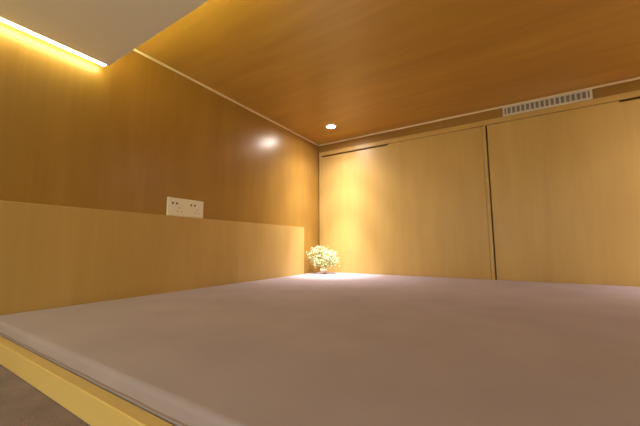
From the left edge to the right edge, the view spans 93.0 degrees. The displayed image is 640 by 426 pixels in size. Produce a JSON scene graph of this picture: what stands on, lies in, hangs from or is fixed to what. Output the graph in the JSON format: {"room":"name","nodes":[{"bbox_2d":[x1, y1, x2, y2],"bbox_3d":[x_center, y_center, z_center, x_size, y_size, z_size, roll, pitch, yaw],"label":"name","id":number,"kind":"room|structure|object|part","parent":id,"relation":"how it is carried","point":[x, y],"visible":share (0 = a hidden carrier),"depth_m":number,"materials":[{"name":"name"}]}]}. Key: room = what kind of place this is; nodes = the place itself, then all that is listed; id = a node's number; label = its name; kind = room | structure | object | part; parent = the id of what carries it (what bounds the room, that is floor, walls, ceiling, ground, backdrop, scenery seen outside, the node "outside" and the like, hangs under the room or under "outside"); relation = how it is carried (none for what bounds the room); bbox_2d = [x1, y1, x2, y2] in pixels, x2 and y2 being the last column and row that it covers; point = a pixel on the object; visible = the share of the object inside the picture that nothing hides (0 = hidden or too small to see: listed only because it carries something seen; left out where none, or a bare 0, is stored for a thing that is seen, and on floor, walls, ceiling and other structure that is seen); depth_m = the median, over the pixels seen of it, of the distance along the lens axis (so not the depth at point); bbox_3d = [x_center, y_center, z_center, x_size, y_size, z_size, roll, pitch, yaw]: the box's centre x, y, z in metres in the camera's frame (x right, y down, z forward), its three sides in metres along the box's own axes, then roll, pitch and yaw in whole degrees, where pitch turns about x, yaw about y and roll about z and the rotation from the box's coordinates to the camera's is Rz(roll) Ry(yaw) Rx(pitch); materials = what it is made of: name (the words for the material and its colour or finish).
{"room":"bedroom","nodes":[
{"label":"bedroom","id":0,"kind":"room"},
{"bbox_2d":[0,364,90,425],"bbox_3d":[0.358,0.360,0.683,2.370,0.050,3.400,-4,-7,32],"label":"floor","id":1,"kind":"structure","parent":0,"point":[21,403],"depth_m":0.49,"materials":[{"name":"grey carpet"}]},
{"bbox_2d":[0,336,173,425],"bbox_3d":[0.066,0.262,0.207,2.346,0.041,0.020,-4,-7,32],"label":"frame","id":2,"kind":"object","parent":1,"relation":"on","point":[96,406],"visible":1,"depth_m":0.48,"materials":[{"name":"brown wood"}]},
{"bbox_2d":[0,272,639,425],"bbox_3d":[0.535,0.328,0.956,2.340,0.069,1.750,-4,-7,32],"label":"mattress","id":3,"kind":"object","parent":2,"relation":"on","point":[330,348],"visible":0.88,"depth_m":0.57,"materials":[{"name":"grey fabric"}]},
{"bbox_2d":[320,269,326,273],"bbox_3d":[0.026,0.411,2.150,0.052,0.033,0.052,-4,-7,32],"label":"flower pot","id":4,"kind":"object","parent":3,"relation":"on","point":[322,271],"visible":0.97,"depth_m":2.13,"materials":[{"name":"beige ceramic"}]},
{"bbox_2d":[306,246,339,268],"bbox_3d":[0.022,0.324,2.169,0.257,0.188,0.198,-4,-7,32],"label":"flowers","id":5,"kind":"object","parent":4,"relation":"in","point":[327,254],"visible":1,"depth_m":2.14,"materials":[{"name":"beige plant"}]},
{"bbox_2d":[319,90,639,286],"bbox_3d":[1.107,-0.035,1.932,2.358,1.004,0.431,-4,-7,32],"label":"wardrobe","id":6,"kind":"object","parent":1,"relation":"on","point":[552,194],"visible":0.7,"depth_m":1.74,"materials":[{"name":"brown wood"}]},
{"bbox_3d":[0.498,-0.003,2.070,1.125,0.966,0.019,-4,-7,32],"label":"door","id":7,"kind":"part","parent":6,"relation":"part of","materials":[{"name":"brown wood"}]},
{"bbox_3d":[1.215,-0.001,2.105,2.310,0.974,0.020,-4,-7,32],"label":"panel","id":8,"kind":"part","parent":6,"relation":"part of","materials":[{"name":"brown wood"}]},
{"bbox_3d":[1.486,-0.075,1.456,1.152,0.966,0.019,-4,-7,32],"label":"door","id":9,"kind":"part","parent":6,"relation":"part of","materials":[{"name":"brown wood"}]},
{"bbox_2d":[0,0,207,65],"bbox_3d":[-0.161,-0.692,-0.073,2.322,0.031,1.383,-4,-7,32],"label":"ceiling","id":10,"kind":"structure","parent":0,"point":[104,31],"depth_m":0.90,"materials":[{"name":"beige paint"}]},
{"bbox_2d":[0,17,105,65],"bbox_3d":[-1.149,-0.612,0.549,0.038,0.008,1.358,-4,-7,32],"label":"led strip","id":11,"kind":"object","parent":10,"relation":"attached to","point":[1,19],"visible":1,"depth_m":0.99,"materials":[{"name":"white plastic"}]},
{"bbox_2d":[0,21,319,314],"bbox_3d":[-0.666,-0.152,1.383,0.080,1.130,3.400,-4,-7,32],"label":"wall","id":12,"kind":"structure","parent":0,"point":[133,133],"depth_m":1.20,"materials":[{"name":"brown wood"}]},
{"bbox_2d":[166,197,203,217],"bbox_3d":[-0.617,-0.022,1.399,0.010,0.083,0.183,-4,-7,32],"label":"wall socket","id":13,"kind":"object","parent":12,"relation":"attached to","point":[180,207],"visible":0.95,"depth_m":1.39,"materials":[{"name":"beige plastic"}]},
{"bbox_2d":[133,49,318,145],"bbox_3d":[-0.780,-0.673,1.214,0.009,0.010,2.899,-4,-7,32],"label":"trim","id":14,"kind":"structure","parent":12,"relation":"attached to","point":[135,50],"depth_m":1.56,"materials":[{"name":"beige paint"}]},
{"bbox_2d":[135,0,639,144],"bbox_3d":[0.353,-0.758,0.807,2.370,0.060,3.400,-4,-7,32],"label":"ceiling","id":15,"kind":"structure","parent":0,"point":[360,67],"depth_m":1.28,"materials":[{"name":"brown wood"}]},
{"bbox_2d":[325,124,336,128],"bbox_3d":[0.074,-0.586,2.060,0.080,0.004,0.080,-4,-7,32],"label":"recessed light","id":16,"kind":"object","parent":15,"relation":"in","point":[329,126],"visible":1,"depth_m":2.06,"materials":[{"name":"beige plastic"}]},
{"bbox_2d":[319,79,639,152],"bbox_3d":[1.127,-0.064,1.970,2.370,1.070,0.492,-4,-7,32],"label":"wall","id":17,"kind":"structure","parent":0,"point":[634,85],"depth_m":1.93,"materials":[{"name":"brown wood"}]},
{"bbox_2d":[319,77,639,145],"bbox_3d":[0.995,-0.614,1.815,2.361,0.010,0.010,-4,-7,32],"label":"trim","id":18,"kind":"structure","parent":17,"relation":"attached to","point":[636,78],"depth_m":1.81,"materials":[{"name":"beige paint"}]},
{"bbox_2d":[502,89,592,116],"bbox_3d":[1.230,-0.599,1.663,0.395,0.054,0.014,-4,-7,32],"label":"air vent","id":19,"kind":"object","parent":17,"relation":"in","point":[583,95],"visible":1,"depth_m":1.65,"materials":[{"name":"white metal"}]}
]}

